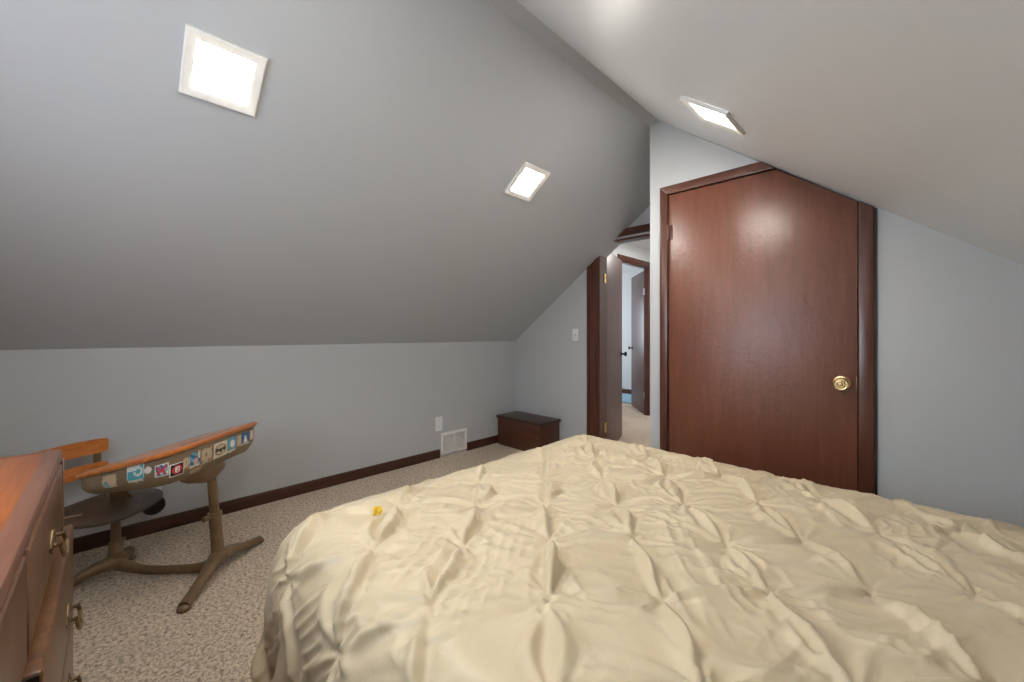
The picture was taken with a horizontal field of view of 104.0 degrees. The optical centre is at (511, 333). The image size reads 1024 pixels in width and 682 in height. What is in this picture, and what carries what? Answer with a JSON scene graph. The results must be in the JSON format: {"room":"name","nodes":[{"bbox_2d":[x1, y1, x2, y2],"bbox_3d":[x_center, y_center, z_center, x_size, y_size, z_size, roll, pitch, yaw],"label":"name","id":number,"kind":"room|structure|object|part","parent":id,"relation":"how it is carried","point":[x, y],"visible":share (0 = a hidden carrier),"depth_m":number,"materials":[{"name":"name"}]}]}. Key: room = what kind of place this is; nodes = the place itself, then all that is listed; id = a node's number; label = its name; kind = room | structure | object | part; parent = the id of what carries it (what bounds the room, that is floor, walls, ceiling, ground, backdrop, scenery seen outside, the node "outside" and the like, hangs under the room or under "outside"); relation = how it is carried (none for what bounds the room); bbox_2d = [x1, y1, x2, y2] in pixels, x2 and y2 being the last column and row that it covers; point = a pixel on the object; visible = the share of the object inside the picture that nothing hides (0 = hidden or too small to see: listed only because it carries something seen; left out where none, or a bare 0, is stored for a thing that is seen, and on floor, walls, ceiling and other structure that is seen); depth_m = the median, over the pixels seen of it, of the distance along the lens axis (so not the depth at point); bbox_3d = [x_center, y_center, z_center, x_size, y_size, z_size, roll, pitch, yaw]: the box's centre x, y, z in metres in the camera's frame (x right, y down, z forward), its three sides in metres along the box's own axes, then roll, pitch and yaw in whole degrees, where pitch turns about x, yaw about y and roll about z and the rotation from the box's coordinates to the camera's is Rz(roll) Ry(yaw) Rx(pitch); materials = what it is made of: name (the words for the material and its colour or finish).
{"room":"bedroom","nodes":[
{"label":"bedroom","id":0,"kind":"room"},
{"bbox_2d":[0,341,514,537],"bbox_3d":[-1.400,0.614,3.084,0.120,1.072,4.182,0,0,45],"label":"wall","id":1,"kind":"structure","parent":0,"point":[324,410],"depth_m":2.70,"materials":[{"name":"grey paint"}]},
{"bbox_2d":[73,435,497,553],"bbox_3d":[-1.353,1.111,3.037,0.014,0.078,3.942,0,0,45],"label":"baseboard","id":2,"kind":"structure","parent":1,"relation":"attached to","point":[99,539],"depth_m":2.67,"materials":[{"name":"brown wood"}]},
{"bbox_2d":[435,416,441,431],"bbox_3d":[-0.679,0.835,3.714,0.010,0.130,0.080,0,0,45],"label":"wall outlet","id":3,"kind":"object","parent":1,"relation":"attached to","point":[438,420],"visible":1,"depth_m":3.71,"materials":[{"name":"white plastic"}]},
{"bbox_2d":[440,428,466,454],"bbox_3d":[-0.556,1.026,3.830,0.020,0.204,0.306,0,0,45],"label":"air vent","id":4,"kind":"object","parent":1,"relation":"in","point":[455,440],"visible":1,"depth_m":3.82,"materials":[{"name":"metal"}]},
{"bbox_2d":[443,432,463,450],"bbox_3d":[-0.558,1.026,3.832,0.013,0.148,0.250,0,0,45],"label":"grille","id":5,"kind":"object","parent":4,"relation":"attached to","point":[452,441],"depth_m":3.82,"materials":[{"name":"metal"}]},
{"bbox_3d":[-2.082,0.912,2.312,0.010,0.125,0.085,0,0,45],"label":"wall outlet","id":6,"kind":"object","parent":1,"relation":"attached to","visible":0},
{"bbox_2d":[143,497,165,514],"bbox_3d":[-2.058,0.985,2.299,0.040,0.104,0.104,0,0,45],"label":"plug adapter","id":7,"kind":"object","parent":6,"relation":"attached to","point":[159,506],"visible":0.61,"depth_m":2.29,"materials":[{"name":"black plastic"}]},
{"bbox_2d":[0,0,649,349],"bbox_3d":[-0.708,-0.665,2.392,2.079,1.662,4.182,0,0,45],"label":"ceiling","id":8,"kind":"structure","parent":0,"point":[363,199],"depth_m":1.86,"materials":[{"name":"grey paint"}]},
{"bbox_2d":[179,23,267,116],"bbox_3d":[-1.027,-0.923,1.424,0.230,0.146,0.193,0,0,-45],"label":"ceiling light","id":9,"kind":"object","parent":8,"relation":"attached to","point":[216,70],"visible":1,"depth_m":1.42,"materials":[{"name":"white"}]},
{"bbox_2d":[191,40,254,104],"bbox_3d":[-1.028,-0.924,1.425,0.165,0.004,0.165,0,-36,-45],"label":"diffuser","id":10,"kind":"object","parent":9,"relation":"attached to","point":[216,71],"depth_m":1.42,"materials":[{"name":"white plastic"}]},
{"bbox_2d":[504,161,550,201],"bbox_3d":[0.095,-0.946,2.501,0.230,0.146,0.193,0,0,-45],"label":"ceiling light","id":11,"kind":"object","parent":8,"relation":"attached to","point":[529,178],"visible":1,"depth_m":2.50,"materials":[{"name":"white"}]},
{"bbox_2d":[511,168,542,195],"bbox_3d":[0.094,-0.948,2.502,0.165,0.004,0.165,0,-36,-45],"label":"diffuser","id":12,"kind":"object","parent":11,"relation":"attached to","point":[529,180],"depth_m":2.50,"materials":[{"name":"white plastic"}]},
{"bbox_2d":[73,403,649,681],"bbox_3d":[0.679,1.200,3.776,6.220,0.100,8.100,0,0,45],"label":"floor","id":13,"kind":"structure","parent":0,"point":[132,630],"depth_m":1.78,"materials":[{"name":"beige carpet"}]},
{"bbox_2d":[0,449,83,681],"bbox_3d":[-1.072,0.750,0.569,1.340,0.801,0.603,0,0,45],"label":"dresser","id":14,"kind":"object","parent":13,"relation":"on","point":[36,546],"visible":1,"depth_m":0.83,"materials":[{"name":"brown wood"}]},
{"bbox_3d":[-0.659,0.476,0.497,0.535,0.188,0.020,0,0,45],"label":"drawer","id":15,"kind":"part","parent":14,"relation":"part of","materials":[{"name":"brown wood"}]},
{"bbox_3d":[-1.100,0.476,0.938,0.662,0.188,0.020,0,0,45],"label":"drawer","id":16,"kind":"part","parent":14,"relation":"part of","materials":[{"name":"brown wood"}]},
{"bbox_3d":[-1.093,0.702,0.946,0.764,0.240,0.040,0,0,45],"label":"drawer","id":17,"kind":"part","parent":14,"relation":"part of","materials":[{"name":"brown wood"}]},
{"bbox_3d":[-1.113,0.512,0.987,0.110,0.067,0.031,0,0,45],"label":"bail pull","id":18,"kind":"part","parent":14,"relation":"part of","materials":[{"name":"gold metal"}]},
{"bbox_3d":[-1.093,0.959,0.946,0.764,0.258,0.040,0,0,45],"label":"drawer","id":19,"kind":"part","parent":14,"relation":"part of","materials":[{"name":"brown wood"}]},
{"bbox_3d":[-1.177,0.958,1.079,0.110,0.067,0.031,0,0,45],"label":"bail pull","id":20,"kind":"part","parent":14,"relation":"part of","materials":[{"name":"gold metal"}]},
{"bbox_3d":[-1.177,0.757,1.079,0.110,0.067,0.031,0,0,45],"label":"bail pull","id":21,"kind":"part","parent":14,"relation":"part of","materials":[{"name":"gold metal"}]},
{"bbox_2d":[35,422,263,613],"bbox_3d":[-1.775,0.816,1.933,0.872,0.674,0.629,0,0,0],"label":"school desk","id":22,"kind":"object","parent":13,"relation":"on","point":[125,488],"visible":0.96,"depth_m":1.88,"materials":[{"name":"brown wood"}]},
{"bbox_3d":[-1.945,0.830,1.893,0.370,0.039,0.444,0,0,0],"label":"seat","id":23,"kind":"part","parent":22,"relation":"part of","materials":[{"name":"brown wood"}]},
{"bbox_3d":[-1.875,0.951,1.892,0.116,0.229,0.109,0,0,27],"label":"seat post","id":24,"kind":"part","parent":22,"relation":"part of","materials":[{"name":"brown metal"}]},
{"bbox_3d":[-1.592,0.539,1.933,0.406,0.120,0.629,0,0,0],"label":"desk lid","id":25,"kind":"part","parent":22,"relation":"part of","materials":[{"name":"orange wood"}]},
{"bbox_3d":[-1.427,0.890,1.913,0.079,0.384,0.090,0,0,0],"label":"desk post","id":26,"kind":"part","parent":22,"relation":"part of","materials":[{"name":"brown metal"}]},
{"bbox_2d":[496,411,560,450],"bbox_3d":[0.161,0.998,4.081,0.610,0.305,0.316,0,0,45],"label":"wooden chest","id":27,"kind":"object","parent":13,"relation":"on","point":[519,430],"visible":0.94,"depth_m":3.95,"materials":[{"name":"brown wood"}]},
{"bbox_3d":[0.161,0.860,4.081,0.610,0.030,0.316,0,0,45],"label":"lid","id":28,"kind":"part","parent":27,"relation":"part of","materials":[{"name":"brown wood"}]},
{"bbox_2d":[622,393,630,403],"bbox_3d":[1.920,1.141,7.258,1.450,0.018,0.880,0,0,45],"label":"rug","id":29,"kind":"object","parent":13,"relation":"on","point":[626,398],"visible":0.04,"depth_m":7.02,"materials":[{"name":"blue fabric"}]},
{"bbox_3d":[0.594,0.867,0.976,1.940,0.565,1.320,0,0,45],"label":"bed","id":30,"kind":"object","parent":13,"relation":"on","visible":0},
{"bbox_2d":[250,434,1023,681],"bbox_3d":[0.531,0.738,1.052,2.187,0.519,1.786,0,0,45],"label":"comforter","id":31,"kind":"object","parent":30,"relation":"on","point":[577,558],"visible":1,"depth_m":0.89,"materials":[{"name":"beige fabric"}]},
{"bbox_2d":[372,506,382,515],"bbox_3d":[-0.391,0.513,1.162,0.027,0.024,0.031,0,0,27],"label":"tuft","id":32,"kind":"object","parent":31,"relation":"on","point":[377,510],"visible":1,"depth_m":1.16,"materials":[{"name":"yellow fabric"}]},
{"bbox_2d":[488,0,658,125],"bbox_3d":[-0.234,-1.352,1.389,0.084,0.056,3.193,0,0,45],"label":"ceiling","id":33,"kind":"structure","parent":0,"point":[513,9],"depth_m":1.90,"materials":[{"name":"grey paint"}]},
{"bbox_2d":[515,206,649,440],"bbox_3d":[0.763,-0.095,3.794,1.936,2.489,0.120,0,0,45],"label":"wall","id":34,"kind":"structure","parent":0,"point":[551,367],"depth_m":4.00,"materials":[{"name":"grey paint"}]},
{"bbox_2d":[572,329,578,340],"bbox_3d":[0.609,0.009,3.852,0.074,0.118,0.017,0,0,45],"label":"light switch","id":35,"kind":"object","parent":34,"relation":"attached to","point":[575,332],"visible":1,"depth_m":3.85,"materials":[{"name":"white plastic"}]},
{"bbox_2d":[604,253,626,440],"bbox_3d":[1.030,0.162,4.106,0.163,1.953,0.866,0,0,26],"label":"door","id":36,"kind":"structure","parent":34,"relation":"in","point":[614,264],"depth_m":4.12,"materials":[{"name":"brown wood"}]},
{"bbox_2d":[587,223,649,438],"bbox_3d":[1.094,0.117,3.447,0.978,2.066,0.142,0,0,45],"label":"trim","id":37,"kind":"structure","parent":34,"relation":"attached to","point":[596,287],"depth_m":3.69,"materials":[{"name":"brown wood"}]},
{"bbox_2d":[612,243,649,261],"bbox_3d":[1.825,-0.015,5.587,0.060,2.330,3.918,0,0,45],"label":"wall","id":38,"kind":"structure","parent":0,"point":[625,249],"depth_m":5.32,"materials":[{"name":"white paint"}]},
{"bbox_2d":[617,254,649,415],"bbox_3d":[1.638,0.070,5.387,0.078,2.160,0.915,0,0,45],"label":"trim","id":39,"kind":"structure","parent":38,"relation":"attached to","point":[626,260],"depth_m":5.65,"materials":[{"name":"brown wood"}]},
{"bbox_2d":[628,271,644,413],"bbox_3d":[1.910,0.119,6.027,0.163,2.038,0.766,0,0,3],"label":"door","id":40,"kind":"structure","parent":38,"relation":"in","point":[637,282],"depth_m":6.03,"materials":[{"name":"brown wood"}]},
{"bbox_2d":[622,271,642,389],"bbox_3d":[2.196,-0.015,7.845,2.610,2.330,0.200,0,0,45],"label":"wall","id":41,"kind":"structure","parent":0,"point":[626,277],"depth_m":7.70,"materials":[{"name":"white paint"}]},
{"bbox_2d":[622,389,630,393],"bbox_3d":[2.162,1.105,7.727,2.490,0.090,0.015,0,0,45],"label":"baseboard","id":42,"kind":"structure","parent":41,"relation":"attached to","point":[628,391],"depth_m":7.68,"materials":[{"name":"brown wood"}]},
{"bbox_2d":[622,239,649,272],"bbox_3d":[1.457,-1.230,5.955,4.240,0.100,3.918,0,0,45],"label":"ceiling","id":43,"kind":"structure","parent":0,"point":[645,244],"depth_m":5.46,"materials":[{"name":"white paint"}]},
{"bbox_2d":[516,0,1023,264],"bbox_3d":[0.760,-0.640,0.924,2.072,1.711,4.182,0,0,45],"label":"ceiling","id":44,"kind":"structure","parent":0,"point":[913,110],"depth_m":1.02,"materials":[{"name":"grey paint"}]},
{"bbox_2d":[680,96,745,134],"bbox_3d":[0.855,-0.927,1.700,0.230,0.148,0.191,0,0,-45],"label":"ceiling light","id":45,"kind":"object","parent":44,"relation":"attached to","point":[707,113],"visible":1,"depth_m":1.69,"materials":[{"name":"white"}]},
{"bbox_2d":[693,105,733,127],"bbox_3d":[0.855,-0.929,1.699,0.165,0.004,0.165,0,37,-45],"label":"diffuser","id":46,"kind":"object","parent":45,"relation":"attached to","point":[711,115],"depth_m":1.71,"materials":[{"name":"white plastic"}]},
{"bbox_2d":[650,121,1023,527],"bbox_3d":[1.881,-0.103,2.146,1.975,2.506,0.869,0,0,45],"label":"wall","id":47,"kind":"structure","parent":0,"point":[950,310],"depth_m":1.67,"materials":[{"name":"grey paint"}]},
{"bbox_2d":[667,170,857,490],"bbox_3d":[1.256,0.146,2.133,0.888,1.984,0.101,0,0,45],"label":"door","id":48,"kind":"structure","parent":47,"relation":"in","point":[763,267],"depth_m":2.08,"materials":[{"name":"brown wood"}]},
{"bbox_3d":[1.518,0.229,1.845,0.069,0.069,0.063,0,0,45],"label":"knob","id":49,"kind":"part","parent":48,"relation":"part of","materials":[{"name":"gold metal"}]},
{"bbox_2d":[660,162,876,494],"bbox_3d":[1.271,0.124,2.128,0.994,2.052,0.022,0,0,45],"label":"trim","id":50,"kind":"structure","parent":47,"relation":"attached to","point":[866,212],"depth_m":1.81,"materials":[{"name":"brown wood"}]}
]}

